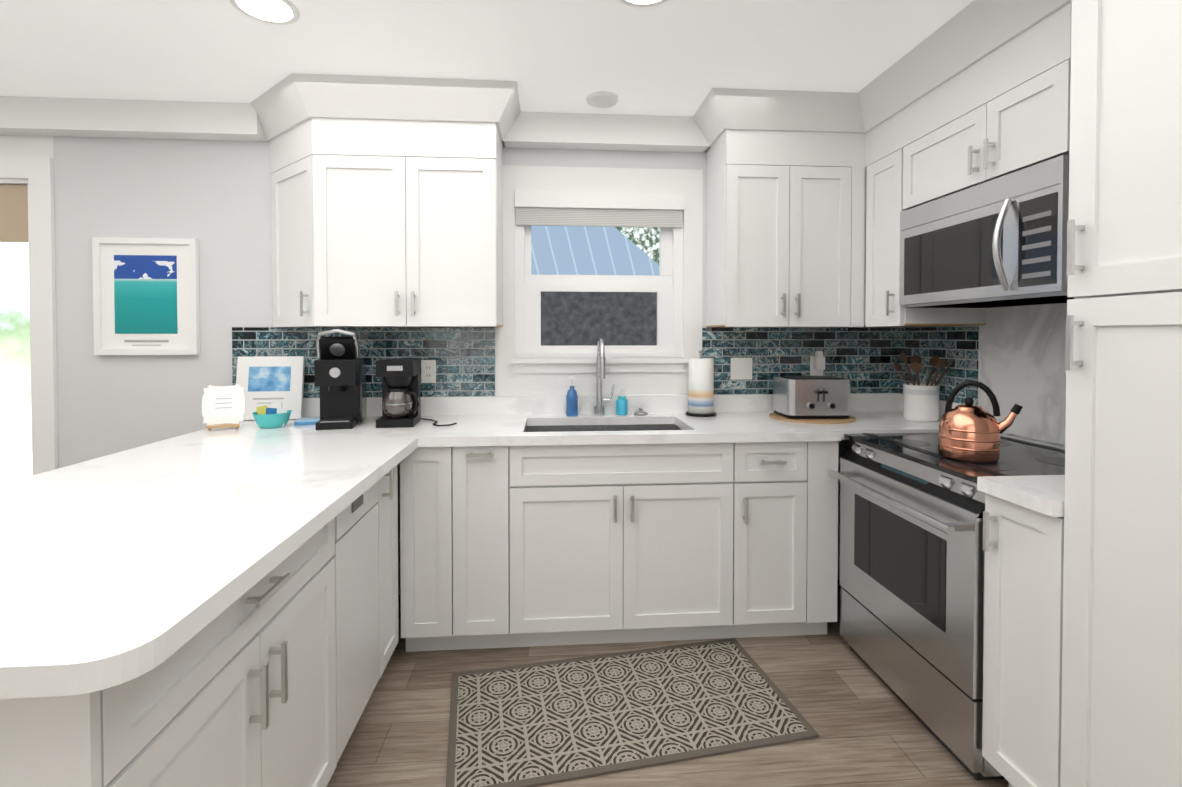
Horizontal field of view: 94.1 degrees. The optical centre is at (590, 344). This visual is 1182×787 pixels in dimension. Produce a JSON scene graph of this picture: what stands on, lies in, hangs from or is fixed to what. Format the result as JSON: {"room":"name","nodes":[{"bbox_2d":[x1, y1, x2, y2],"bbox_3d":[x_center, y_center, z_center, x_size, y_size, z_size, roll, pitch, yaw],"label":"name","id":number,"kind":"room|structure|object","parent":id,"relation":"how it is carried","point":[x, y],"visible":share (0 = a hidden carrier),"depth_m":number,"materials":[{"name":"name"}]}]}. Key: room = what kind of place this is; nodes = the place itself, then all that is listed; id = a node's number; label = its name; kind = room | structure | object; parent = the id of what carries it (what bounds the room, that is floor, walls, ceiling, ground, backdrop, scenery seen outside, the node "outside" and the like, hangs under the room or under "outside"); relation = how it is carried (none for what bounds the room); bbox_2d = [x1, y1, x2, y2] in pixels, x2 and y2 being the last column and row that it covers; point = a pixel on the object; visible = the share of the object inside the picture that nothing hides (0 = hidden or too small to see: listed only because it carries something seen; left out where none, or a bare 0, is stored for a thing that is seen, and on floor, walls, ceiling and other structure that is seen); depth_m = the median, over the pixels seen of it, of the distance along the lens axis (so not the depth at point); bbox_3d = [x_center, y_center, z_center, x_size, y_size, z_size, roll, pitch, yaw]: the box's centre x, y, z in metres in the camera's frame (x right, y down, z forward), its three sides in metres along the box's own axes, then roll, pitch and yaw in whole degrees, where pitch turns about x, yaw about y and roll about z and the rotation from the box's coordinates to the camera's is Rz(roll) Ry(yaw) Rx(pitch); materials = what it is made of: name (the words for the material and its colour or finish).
{"room":"kitchen","nodes":[
{"label":"kitchen","id":0,"kind":"room"},
{"bbox_2d":[0,135,899,594],"bbox_3d":[-1.160,0.059,2.874,6.000,2.450,0.150,0,1,-4],"label":"wall","id":1,"kind":"structure","parent":0,"point":[214,197],"depth_m":2.73,"materials":[{"name":"white paint"}]},
{"bbox_2d":[0,184,27,242],"bbox_3d":[-3.182,0.252,2.701,0.898,2.069,0.060,0,1,-4],"label":"window shade","id":2,"kind":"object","parent":1,"relation":"in","point":[13,213],"depth_m":2.68,"materials":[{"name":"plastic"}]},
{"bbox_2d":[0,157,57,475],"bbox_3d":[-3.183,0.191,2.715,1.140,2.190,0.170,0,1,-4],"label":"door frame","id":3,"kind":"structure","parent":1,"relation":"attached to","point":[35,175],"depth_m":2.66,"materials":[{"name":"white wood"}]},
{"bbox_2d":[92,237,199,354],"bbox_3d":[-2.179,-0.237,2.701,0.474,0.571,0.028,0,1,-4],"label":"framed poster","id":4,"kind":"object","parent":1,"relation":"attached to","point":[145,296],"visible":0.98,"depth_m":2.70,"materials":[{"name":"white paper"}]},
{"bbox_2d":[250,77,329,326],"bbox_3d":[-1.392,-0.628,2.603,0.398,1.062,0.328,0,1,-4],"label":"upper cabinet","id":5,"kind":"object","parent":1,"relation":"attached to","point":[292,113],"depth_m":2.52,"materials":[{"name":"white wood"}]},
{"bbox_2d":[0,96,709,152],"bbox_3d":[-1.697,-1.089,2.776,4.613,0.148,0.274,0,1,-4],"label":"crown molding","id":6,"kind":"structure","parent":1,"relation":"attached to","point":[94,117],"depth_m":2.64,"materials":[{"name":"white wood"}]},
{"bbox_2d":[232,327,494,397],"bbox_3d":[-1.142,0.088,2.795,1.295,0.354,0.009,0,1,-4],"label":"backsplash","id":7,"kind":"structure","parent":1,"relation":"attached to","point":[464,357],"depth_m":2.80,"materials":[{"name":"tile"}]},
{"bbox_2d":[326,81,505,326],"bbox_3d":[-0.869,-0.628,2.642,0.853,1.062,0.327,0,1,-4],"label":"upper cabinet","id":8,"kind":"object","parent":1,"relation":"attached to","point":[386,201],"depth_m":2.48,"materials":[{"name":"white wood"}]},
{"bbox_2d":[421,360,435,382],"bbox_3d":[-0.829,0.135,2.810,0.072,0.116,0.008,0,1,-4],"label":"electrical outlet","id":9,"kind":"object","parent":1,"relation":"attached to","point":[428,371],"visible":1,"depth_m":2.81,"materials":[{"name":"white plastic"}]},
{"bbox_2d":[510,192,687,372],"bbox_3d":[0.046,-0.327,2.907,0.930,0.940,0.120,0,1,-4],"label":"kitchen window","id":10,"kind":"structure","parent":1,"relation":"in","point":[664,354],"depth_m":2.90,"materials":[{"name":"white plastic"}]},
{"bbox_2d":[515,190,683,227],"bbox_3d":[0.048,-0.707,2.872,0.884,0.172,0.032,0,1,-4],"label":"window shade","id":11,"kind":"object","parent":10,"relation":"attached to","point":[571,208],"visible":0.93,"depth_m":2.86,"materials":[{"name":"white fabric"}]},
{"bbox_2d":[731,358,751,379],"bbox_3d":[0.801,0.126,2.932,0.116,0.116,0.009,0,1,-4],"label":"switch plate","id":12,"kind":"object","parent":1,"relation":"attached to","point":[741,368],"visible":1,"depth_m":2.93,"materials":[{"name":"white plastic"}]},
{"bbox_2d":[693,88,852,326],"bbox_3d":[0.856,-0.625,2.721,0.660,1.072,0.427,0,1,-4],"label":"upper cabinet","id":13,"kind":"object","parent":1,"relation":"attached to","point":[811,196],"depth_m":2.62,"materials":[{"name":"white wood"}]},
{"bbox_2d":[702,328,895,393],"bbox_3d":[1.123,0.085,2.964,1.065,0.354,0.009,0,1,-4],"label":"backsplash","id":14,"kind":"structure","parent":1,"relation":"attached to","point":[864,356],"depth_m":2.96,"materials":[{"name":"tile"}]},
{"bbox_2d":[810,351,824,375],"bbox_3d":[1.217,0.104,2.943,0.072,0.143,0.048,0,1,-4],"label":"air freshener","id":15,"kind":"object","parent":1,"relation":"attached to","point":[817,364],"visible":0.86,"depth_m":2.93,"materials":[{"name":"white plastic"}]},
{"bbox_2d":[0,0,973,116],"bbox_3d":[-0.955,-1.170,0.116,6.000,0.100,5.640,0,1,-4],"label":"ceiling","id":16,"kind":"structure","parent":0,"point":[675,57],"depth_m":2.13,"materials":[{"name":"white paint"}]},
{"bbox_2d":[229,0,299,24],"bbox_3d":[-1.106,-1.146,1.870,0.210,0.005,0.210,0,1,-4],"label":"recessed light","id":17,"kind":"object","parent":16,"relation":"in","point":[280,12],"visible":1,"depth_m":1.88,"materials":[{"name":"white"}]},
{"bbox_2d":[586,91,617,107],"bbox_3d":[0.053,-1.152,2.588,0.150,0.017,0.150,0,1,-4],"label":"recessed light","id":18,"kind":"object","parent":16,"relation":"in","point":[602,99],"visible":0.94,"depth_m":2.56,"materials":[{"name":"white"}]},
{"bbox_2d":[619,0,667,7],"bbox_3d":[0.175,-1.144,1.765,0.210,0.005,0.210,0,1,-4],"label":"recessed light","id":19,"kind":"object","parent":16,"relation":"in","point":[642,3],"visible":1,"depth_m":1.84,"materials":[{"name":"white"}]},
{"bbox_2d":[327,580,1008,786],"bbox_3d":[-0.955,1.380,0.158,6.000,0.100,5.640,0,1,-4],"label":"floor","id":20,"kind":"structure","parent":0,"point":[867,725],"depth_m":1.85,"materials":[{"name":"brown wood"}]},
{"bbox_2d":[0,518,336,786],"bbox_3d":[-0.993,0.871,1.129,0.600,0.884,0.833,0,1,-4],"label":"base cabinet","id":21,"kind":"object","parent":20,"relation":"on","point":[240,691],"depth_m":1.04,"materials":[{"name":"white wood"}]},
{"bbox_2d":[332,480,378,762],"bbox_3d":[-1.026,0.861,1.742,0.586,0.883,0.387,0,1,-4],"label":"dishwasher","id":22,"kind":"object","parent":20,"relation":"on","point":[355,555],"visible":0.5,"depth_m":1.72,"materials":[{"name":"white"}]},
{"bbox_2d":[377,465,397,678],"bbox_3d":[-1.056,0.855,2.062,0.585,0.884,0.248,0,1,-4],"label":"base cabinet","id":23,"kind":"object","parent":20,"relation":"on","point":[388,485],"depth_m":2.09,"materials":[{"name":"white wood"}]},
{"bbox_2d":[0,433,419,698],"bbox_3d":[-1.122,0.403,1.398,0.975,0.039,1.500,0,1,-4],"label":"countertop","id":24,"kind":"structure","parent":23,"relation":"on","point":[126,565],"depth_m":1.11,"materials":[{"name":"stone"}]},
{"bbox_2d":[177,393,982,446],"bbox_3d":[0.010,0.434,2.573,3.408,0.330,0.633,0,1,-4],"label":"countertop","id":25,"kind":"structure","parent":23,"relation":"on","point":[480,420],"depth_m":2.65,"materials":[{"name":"stone"}]},
{"bbox_2d":[202,384,244,429],"bbox_3d":[-1.608,0.270,2.415,0.158,0.193,0.120,0,1,-26],"label":"sign","id":26,"kind":"object","parent":25,"relation":"on","point":[223,406],"visible":1,"depth_m":2.39,"materials":[{"name":"white paper"}]},
{"bbox_2d":[236,356,304,419],"bbox_3d":[-1.562,0.208,2.680,0.300,0.304,0.068,0,1,-8],"label":"framed picture","id":27,"kind":"object","parent":25,"relation":"on","point":[265,380],"visible":0.79,"depth_m":2.67,"materials":[{"name":"white"}]},
{"bbox_2d":[252,402,291,427],"bbox_3d":[-1.425,0.311,2.462,0.156,0.108,0.156,0,1,-4],"label":"bowl","id":28,"kind":"object","parent":25,"relation":"on","point":[276,415],"visible":1,"depth_m":2.43,"materials":[{"name":"teal"}]},
{"bbox_2d":[294,417,319,424],"bbox_3d":[-1.306,0.352,2.552,0.110,0.022,0.080,0,1,-16],"label":"coasters","id":29,"kind":"object","parent":25,"relation":"on","point":[307,421],"visible":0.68,"depth_m":2.52,"materials":[{"name":"blue"}]},
{"bbox_2d":[314,329,366,429],"bbox_3d":[-1.146,0.145,2.521,0.184,0.437,0.280,0,1,-14],"label":"coffee maker","id":30,"kind":"object","parent":25,"relation":"on","point":[340,372],"visible":1,"depth_m":2.47,"materials":[{"name":"black plastic"}]},
{"bbox_2d":[376,359,456,427],"bbox_3d":[-0.793,0.216,2.550,0.343,0.295,0.216,0,1,-8],"label":"drip coffee maker","id":31,"kind":"object","parent":25,"relation":"on","point":[401,392],"visible":1,"depth_m":2.46,"materials":[{"name":"black plastic"}]},
{"bbox_2d":[566,377,578,415],"bbox_3d":[-0.096,0.260,2.802,0.065,0.197,0.072,0,1,-4],"label":"soap bottle","id":32,"kind":"object","parent":25,"relation":"on","point":[572,403],"visible":1,"depth_m":2.78,"materials":[{"name":"blue plastic"}]},
{"bbox_2d":[594,338,614,415],"bbox_3d":[0.075,0.161,2.748,0.108,0.397,0.213,0,1,-4],"label":"faucet","id":33,"kind":"object","parent":25,"relation":"on","point":[600,375],"visible":1,"depth_m":2.81,"materials":[{"name":"silver metal"}]},
{"bbox_2d":[616,388,627,414],"bbox_3d":[0.159,0.290,2.836,0.060,0.136,0.060,0,1,-4],"label":"soap bottle","id":34,"kind":"object","parent":25,"relation":"on","point":[621,405],"visible":1,"depth_m":2.81,"materials":[{"name":"teal plastic"}]},
{"bbox_2d":[633,408,647,414],"bbox_3d":[0.257,0.342,2.844,0.076,0.032,0.076,0,1,-4],"label":"stopper","id":35,"kind":"object","parent":25,"relation":"on","point":[640,412],"visible":0.92,"depth_m":2.82,"materials":[{"name":"silver metal"}]},
{"bbox_2d":[685,350,715,416],"bbox_3d":[0.564,0.192,2.824,0.156,0.332,0.156,0,1,-4],"label":"paper towel holder","id":36,"kind":"object","parent":25,"relation":"on","point":[700,386],"visible":1,"depth_m":2.77,"materials":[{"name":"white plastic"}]},
{"bbox_2d":[769,412,855,423],"bbox_3d":[1.093,0.357,2.731,0.400,0.006,0.400,0,1,-4],"label":"mat","id":37,"kind":"object","parent":25,"relation":"on","point":[850,419],"visible":0.67,"depth_m":2.63,"materials":[{"name":"brown wood"}]},
{"bbox_2d":[773,376,850,417],"bbox_3d":[1.096,0.254,2.739,0.310,0.190,0.262,0,1,-1],"label":"toaster","id":38,"kind":"object","parent":37,"relation":"on","point":[811,396],"visible":1,"depth_m":2.63,"materials":[{"name":"silver metal"}]},
{"bbox_2d":[893,353,954,421],"bbox_3d":[1.613,0.199,2.654,0.214,0.324,0.261,0,1,-4],"label":"utensil crock","id":39,"kind":"object","parent":25,"relation":"on","point":[921,401],"visible":0.98,"depth_m":2.61,"materials":[{"name":"white ceramic"}]},
{"bbox_2d":[400,447,471,651],"bbox_3d":[-0.663,0.847,2.538,0.268,0.884,0.600,0,1,-4],"label":"base cabinet","id":40,"kind":"object","parent":20,"relation":"on","point":[436,574],"depth_m":2.24,"materials":[{"name":"white wood"}]},
{"bbox_2d":[468,446,531,648],"bbox_3d":[-0.473,0.847,2.552,0.346,0.884,0.600,0,1,-4],"label":"base cabinet","id":41,"kind":"object","parent":20,"relation":"on","point":[523,546],"depth_m":2.26,"materials":[{"name":"white wood"}]},
{"bbox_2d":[446,638,818,786],"bbox_3d":[0.106,1.294,1.991,1.200,0.008,0.600,0,1,-12],"label":"rug","id":42,"kind":"object","parent":20,"relation":"on","point":[541,723],"visible":1,"depth_m":1.92,"materials":[{"name":"beige fabric"}]},
{"bbox_2d":[528,457,751,646],"bbox_3d":[0.141,0.958,2.600,1.001,0.660,0.600,0,1,-4],"label":"base cabinet","id":43,"kind":"object","parent":20,"relation":"on","point":[619,551],"depth_m":2.31,"materials":[{"name":"white wood"}]},
{"bbox_2d":[684,441,811,636],"bbox_3d":[0.713,0.845,2.641,0.379,0.884,0.600,0,1,-4],"label":"base cabinet","id":44,"kind":"object","parent":20,"relation":"on","point":[778,475],"depth_m":2.35,"materials":[{"name":"white wood"}]},
{"bbox_2d":[812,441,837,634],"bbox_3d":[0.942,0.845,2.658,0.193,0.884,0.600,0,1,-4],"label":"base cabinet","id":45,"kind":"object","parent":20,"relation":"on","point":[824,453],"depth_m":2.36,"materials":[{"name":"white wood"}]},
{"bbox_2d":[828,433,1064,779],"bbox_3d":[1.387,0.841,2.008,0.725,0.914,0.760,0,1,-4],"label":"range","id":46,"kind":"object","parent":20,"relation":"on","point":[912,559],"visible":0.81,"depth_m":1.86,"materials":[{"name":"silver metal"}]},
{"bbox_2d":[938,380,1022,462],"bbox_3d":[1.314,0.254,1.866,0.235,0.268,0.179,1,1,34],"label":"copper kettle","id":47,"kind":"object","parent":46,"relation":"on","point":[969,432],"visible":1,"depth_m":1.82,"materials":[{"name":"brown metal"}]},
{"bbox_2d":[982,493,1063,786],"bbox_3d":[1.457,0.864,1.506,0.681,0.885,0.242,0,1,-4],"label":"base cabinet","id":48,"kind":"object","parent":20,"relation":"on","point":[1023,548],"visible":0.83,"depth_m":1.48,"materials":[{"name":"white wood"}]},
{"bbox_2d":[977,475,1064,516],"bbox_3d":[1.461,0.401,1.498,0.673,0.039,0.240,0,1,-4],"label":"countertop","id":49,"kind":"structure","parent":48,"relation":"on","point":[1044,494],"depth_m":1.48,"materials":[{"name":"stone"}]},
{"bbox_2d":[1060,0,1181,786],"bbox_3d":[1.458,0.091,1.039,0.747,2.447,0.860,0,1,-4],"label":"pantry cabinet","id":50,"kind":"object","parent":20,"relation":"on","point":[1121,714],"visible":1,"depth_m":1.22,"materials":[{"name":"white wood"}]},
{"bbox_2d":[900,325,1064,449],"bbox_3d":[1.967,0.102,0.280,0.150,2.450,5.490,0,1,-4],"label":"wall","id":51,"kind":"structure","parent":0,"point":[1035,441],"depth_m":2.22,"materials":[{"name":"white paint"}]},
{"bbox_2d":[849,0,1071,326],"bbox_3d":[1.482,-0.617,2.245,0.517,1.072,1.469,0,1,-4],"label":"upper cabinet","id":52,"kind":"object","parent":51,"relation":"attached to","point":[985,97],"depth_m":2.08,"materials":[{"name":"white wood"}]},
{"bbox_2d":[899,155,1073,307],"bbox_3d":[1.524,-0.359,1.998,0.468,0.410,0.754,0,1,-4],"label":"microwave","id":53,"kind":"object","parent":52,"relation":"attached to","point":[998,242],"visible":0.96,"depth_m":1.88,"materials":[{"name":"silver metal"}]},
{"bbox_2d":[896,303,1066,445],"bbox_3d":[1.735,0.096,2.293,0.011,0.544,1.439,0,1,-4],"label":"backsplash","id":54,"kind":"structure","parent":51,"relation":"attached to","point":[1009,357],"depth_m":2.28,"materials":[{"name":"stone"}]},
{"label":"outside","id":55,"kind":"structure","parent":0,"visible":0},
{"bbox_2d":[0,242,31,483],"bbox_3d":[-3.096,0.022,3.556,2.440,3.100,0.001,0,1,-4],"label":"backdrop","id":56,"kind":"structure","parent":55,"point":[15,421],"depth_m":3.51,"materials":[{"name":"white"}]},
{"bbox_2d":[531,226,658,345],"bbox_3d":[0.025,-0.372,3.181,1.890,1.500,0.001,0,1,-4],"label":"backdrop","id":57,"kind":"structure","parent":55,"point":[592,318],"depth_m":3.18,"materials":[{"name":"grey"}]}
]}

